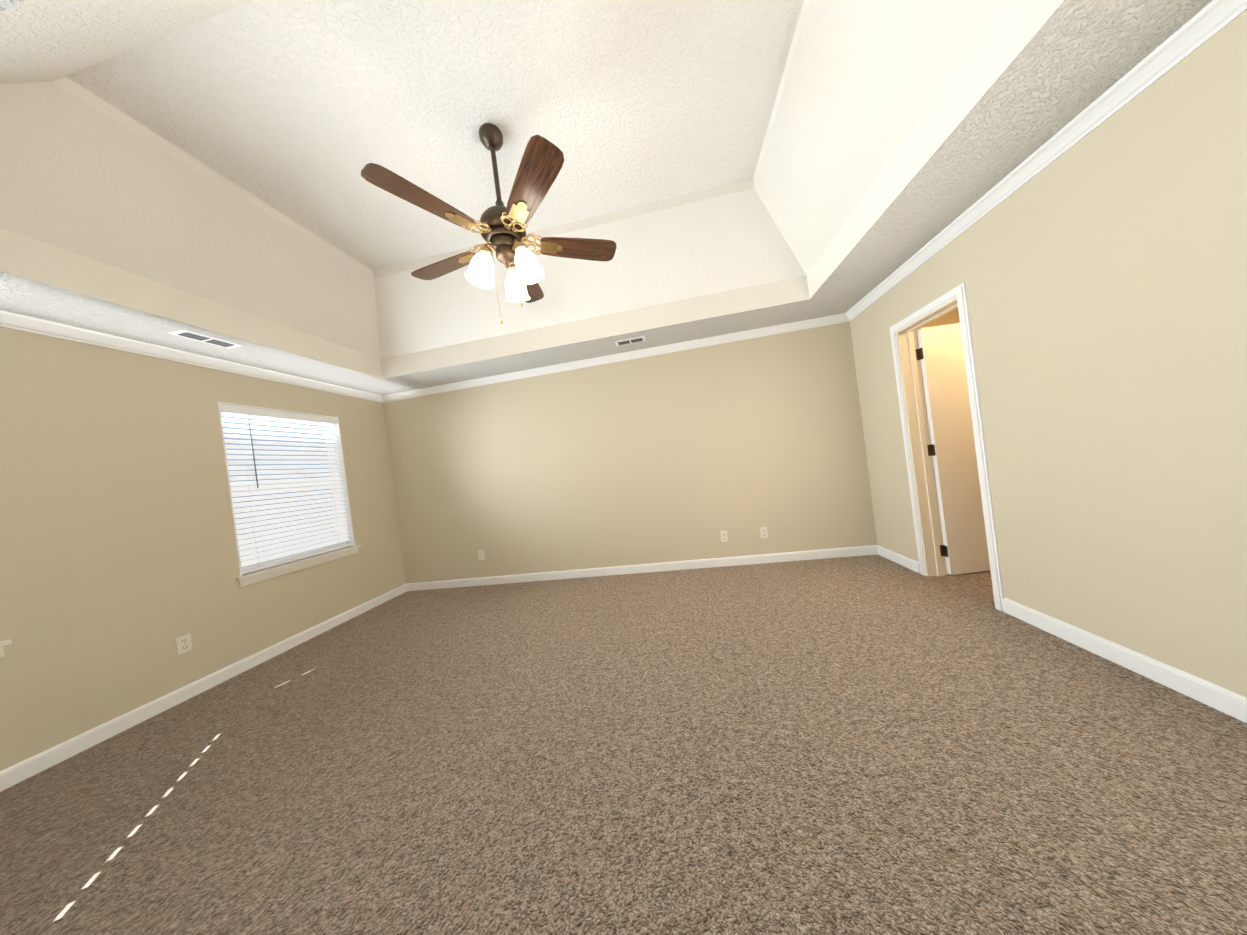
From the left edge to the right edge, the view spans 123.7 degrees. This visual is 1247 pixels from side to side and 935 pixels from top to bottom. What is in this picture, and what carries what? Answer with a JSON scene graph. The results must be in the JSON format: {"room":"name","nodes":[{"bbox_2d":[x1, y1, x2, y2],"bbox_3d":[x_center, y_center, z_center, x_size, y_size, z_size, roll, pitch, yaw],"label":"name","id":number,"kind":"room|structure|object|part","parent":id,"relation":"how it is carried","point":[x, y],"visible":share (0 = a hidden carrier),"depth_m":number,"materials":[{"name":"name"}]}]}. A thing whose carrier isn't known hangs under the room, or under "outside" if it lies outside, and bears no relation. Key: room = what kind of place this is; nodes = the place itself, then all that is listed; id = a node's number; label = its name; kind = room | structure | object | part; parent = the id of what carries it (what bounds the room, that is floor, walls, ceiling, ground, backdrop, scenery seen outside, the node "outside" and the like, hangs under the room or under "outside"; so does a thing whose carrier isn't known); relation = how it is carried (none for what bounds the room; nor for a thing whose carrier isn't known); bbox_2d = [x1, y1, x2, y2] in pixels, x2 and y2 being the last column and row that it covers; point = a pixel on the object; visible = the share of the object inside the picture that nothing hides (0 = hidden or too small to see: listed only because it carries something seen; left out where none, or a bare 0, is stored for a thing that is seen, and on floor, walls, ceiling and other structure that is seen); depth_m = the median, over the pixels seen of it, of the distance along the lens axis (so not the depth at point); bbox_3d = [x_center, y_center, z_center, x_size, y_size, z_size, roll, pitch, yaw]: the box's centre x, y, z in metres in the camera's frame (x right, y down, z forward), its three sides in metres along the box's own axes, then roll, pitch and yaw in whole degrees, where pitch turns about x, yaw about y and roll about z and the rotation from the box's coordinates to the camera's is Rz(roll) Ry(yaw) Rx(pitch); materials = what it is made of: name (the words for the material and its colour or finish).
{"room":"empty bedroom","nodes":[
{"label":"empty bedroom","id":0,"kind":"room"},
{"bbox_2d":[0,327,405,770],"bbox_3d":[-3.218,0.372,2.191,0.140,2.460,4.280,-7,0,8],"label":"wall","id":1,"kind":"structure","parent":0,"point":[119,568],"depth_m":2.13,"materials":[{"name":"beige paint"}]},
{"bbox_2d":[0,639,11,656],"bbox_3d":[-3.252,0.932,1.206,0.124,0.078,1.017,-7,0,8],"label":"window sill","id":2,"kind":"structure","parent":1,"relation":"attached to","point":[3,643],"depth_m":1.68,"materials":[{"name":"beige paint"}]},
{"bbox_2d":[175,633,191,654],"bbox_3d":[-3.020,1.214,2.292,0.008,0.115,0.070,-7,0,8],"label":"electrical outlet","id":3,"kind":"object","parent":1,"relation":"attached to","point":[183,643],"visible":1,"depth_m":2.29,"materials":[{"name":"beige plastic"}]},
{"bbox_2d":[0,310,383,402],"bbox_3d":[-3.269,-0.805,2.169,0.057,0.072,3.870,-7,0,8],"label":"crown molding","id":4,"kind":"structure","parent":1,"relation":"attached to","point":[10,320],"depth_m":2.31,"materials":[{"name":"white wood"}]},
{"bbox_2d":[0,583,407,791],"bbox_3d":[-2.995,1.537,2.179,0.014,0.092,3.930,-7,0,8],"label":"baseboard","id":5,"kind":"structure","parent":1,"relation":"attached to","point":[21,771],"depth_m":2.16,"materials":[{"name":"white wood"}]},
{"bbox_2d":[218,402,354,576],"bbox_3d":[-3.106,0.169,3.111,0.139,1.390,0.960,-7,0,8],"label":"window","id":6,"kind":"structure","parent":1,"relation":"in","point":[339,448],"depth_m":3.28,"materials":[{"name":"white plastic"}]},
{"bbox_2d":[220,404,350,573],"bbox_3d":[-3.075,0.165,3.106,0.074,1.366,0.930,-7,0,8],"label":"window blind","id":7,"kind":"object","parent":6,"relation":"attached to","point":[263,502],"visible":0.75,"depth_m":3.02,"materials":[{"name":"white plastic"}]},
{"bbox_2d":[236,545,360,586],"bbox_3d":[-2.972,0.892,3.107,0.124,0.078,1.020,-7,0,8],"label":"window sill","id":8,"kind":"structure","parent":1,"relation":"attached to","point":[266,573],"depth_m":2.98,"materials":[{"name":"beige paint"}]},
{"bbox_2d":[0,0,1211,394],"bbox_3d":[-0.713,-1.597,1.781,5.665,0.860,4.280,-7,0,8],"label":"ceiling","id":9,"kind":"structure","parent":0,"point":[728,166],"depth_m":1.81,"materials":[{"name":"white paint"}]},
{"bbox_2d":[168,329,241,348],"bbox_3d":[-2.880,-0.886,2.307,0.120,0.009,0.300,-7,0,8],"label":"ceiling vent","id":10,"kind":"object","parent":9,"relation":"in","point":[184,333],"visible":1,"depth_m":2.28,"materials":[{"name":"white plastic"}]},
{"bbox_2d":[361,123,616,323],"bbox_3d":[-0.714,-1.371,1.956,1.286,1.110,1.280,-7,0,8],"label":"ceiling fan","id":11,"kind":"object","parent":9,"relation":"hanging from","point":[500,226],"visible":1,"depth_m":1.83,"materials":[{"name":"brown wood"}]},
{"bbox_3d":[-0.944,-1.263,1.574,0.156,0.006,0.467,8,9,35],"label":"blade","id":12,"kind":"part","parent":11,"relation":"part of","materials":[{"name":"brown wood"}]},
{"bbox_3d":[-1.097,-1.245,2.063,0.467,0.006,0.156,-7,12,18],"label":"blade","id":13,"kind":"part","parent":11,"relation":"part of","materials":[{"name":"brown wood"}]},
{"label":"blade","id":14,"kind":"part","parent":11,"relation":"part of","materials":[{"name":"brown wood"}]},
{"bbox_3d":[-0.434,-1.327,1.570,0.156,0.006,0.467,7,-8,-35],"label":"blade","id":15,"kind":"part","parent":11,"relation":"part of","materials":[{"name":"brown wood"}]},
{"bbox_3d":[-0.274,-1.349,2.057,0.467,0.006,0.156,-7,-12,-18],"label":"blade","id":16,"kind":"part","parent":11,"relation":"part of","materials":[{"name":"brown wood"}]},
{"bbox_2d":[615,336,645,345],"bbox_3d":[0.068,-1.262,3.332,0.300,0.009,0.120,-7,0,8],"label":"ceiling vent","id":17,"kind":"object","parent":9,"relation":"in","point":[630,341],"visible":0.95,"depth_m":3.32,"materials":[{"name":"white plastic"}]},
{"bbox_2d":[0,554,1246,934],"bbox_3d":[-0.347,1.290,1.789,5.665,0.080,4.280,-7,0,8],"label":"floor carpet","id":18,"kind":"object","parent":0,"point":[860,746],"visible":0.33,"depth_m":1.28,"materials":[{"name":"brown carpet"}]},
{"bbox_2d":[383,321,876,583],"bbox_3d":[-0.206,-0.014,3.833,5.385,2.460,0.140,-7,0,8],"label":"wall","id":19,"kind":"structure","parent":0,"point":[688,454],"depth_m":3.70,"materials":[{"name":"beige paint"}]},
{"bbox_2d":[478,550,484,559],"bbox_3d":[-1.710,1.053,4.002,0.070,0.115,0.008,-7,0,8],"label":"electrical outlet","id":20,"kind":"object","parent":19,"relation":"attached to","point":[481,554],"visible":1,"depth_m":4.00,"materials":[{"name":"beige plastic"}]},
{"bbox_2d":[384,313,850,401],"bbox_3d":[-0.368,-1.177,3.732,5.385,0.072,0.057,-7,0,8],"label":"crown molding","id":21,"kind":"structure","parent":19,"relation":"attached to","point":[839,318],"depth_m":3.67,"materials":[{"name":"white wood"}]},
{"bbox_2d":[408,545,875,590],"bbox_3d":[-0.068,1.162,3.760,5.385,0.092,0.014,-7,0,8],"label":"baseboard","id":22,"kind":"structure","parent":19,"relation":"attached to","point":[860,550],"depth_m":3.69,"materials":[{"name":"white wood"}]},
{"bbox_2d":[720,531,727,541],"bbox_3d":[1.083,0.741,3.585,0.070,0.115,0.008,-7,0,8],"label":"electrical outlet","id":23,"kind":"object","parent":19,"relation":"attached to","point":[724,537],"visible":1,"depth_m":3.58,"materials":[{"name":"beige plastic"}]},
{"bbox_2d":[760,527,767,537],"bbox_3d":[1.485,0.690,3.524,0.070,0.115,0.008,-7,0,8],"label":"electrical outlet","id":24,"kind":"object","parent":19,"relation":"attached to","point":[763,532],"visible":1,"depth_m":3.52,"materials":[{"name":"beige plastic"}]},
{"bbox_2d":[917,308,959,329],"bbox_3d":[3.224,-0.447,3.441,1.290,2.460,0.100,-7,0,8],"label":"wall","id":25,"kind":"structure","parent":0,"point":[951,317],"depth_m":3.35,"materials":[{"name":"beige paint"}]},
{"bbox_2d":[947,571,992,593],"bbox_3d":[3.264,0.831,2.255,1.400,0.080,2.490,-7,0,8],"label":"floor","id":26,"kind":"structure","parent":0,"point":[982,580],"depth_m":2.56,"materials":[{"name":"carpet"}]},
{"bbox_2d":[850,10,1246,696],"bbox_3d":[2.204,-0.312,1.380,0.140,2.460,4.280,-7,0,8],"label":"wall","id":27,"kind":"structure","parent":0,"point":[1100,270],"depth_m":1.43,"materials":[{"name":"beige paint"}]},
{"bbox_2d":[876,545,919,572],"bbox_3d":[2.523,0.836,3.065,0.014,0.092,0.542,-7,0,8],"label":"baseboard","id":28,"kind":"structure","parent":27,"relation":"attached to","point":[900,559],"depth_m":3.04,"materials":[{"name":"white wood"}]},
{"bbox_2d":[890,282,1003,611],"bbox_3d":[2.656,-0.177,2.421,0.721,2.073,0.791,-7,0,8],"label":"door","id":29,"kind":"structure","parent":27,"relation":"in","point":[945,449],"depth_m":2.66,"materials":[{"name":"beige paint"}]},
{"bbox_2d":[844,0,1246,321],"bbox_3d":[1.959,-1.465,1.386,0.057,0.072,3.870,-7,0,8],"label":"crown molding","id":30,"kind":"structure","parent":27,"relation":"attached to","point":[1212,18],"depth_m":1.41,"materials":[{"name":"white wood"}]},
{"bbox_2d":[1003,598,1246,722],"bbox_3d":[2.185,0.885,0.762,0.014,0.092,2.662,-7,0,8],"label":"baseboard","id":31,"kind":"structure","parent":27,"relation":"attached to","point":[1222,699],"depth_m":1.47,"materials":[{"name":"white wood"}]}
]}

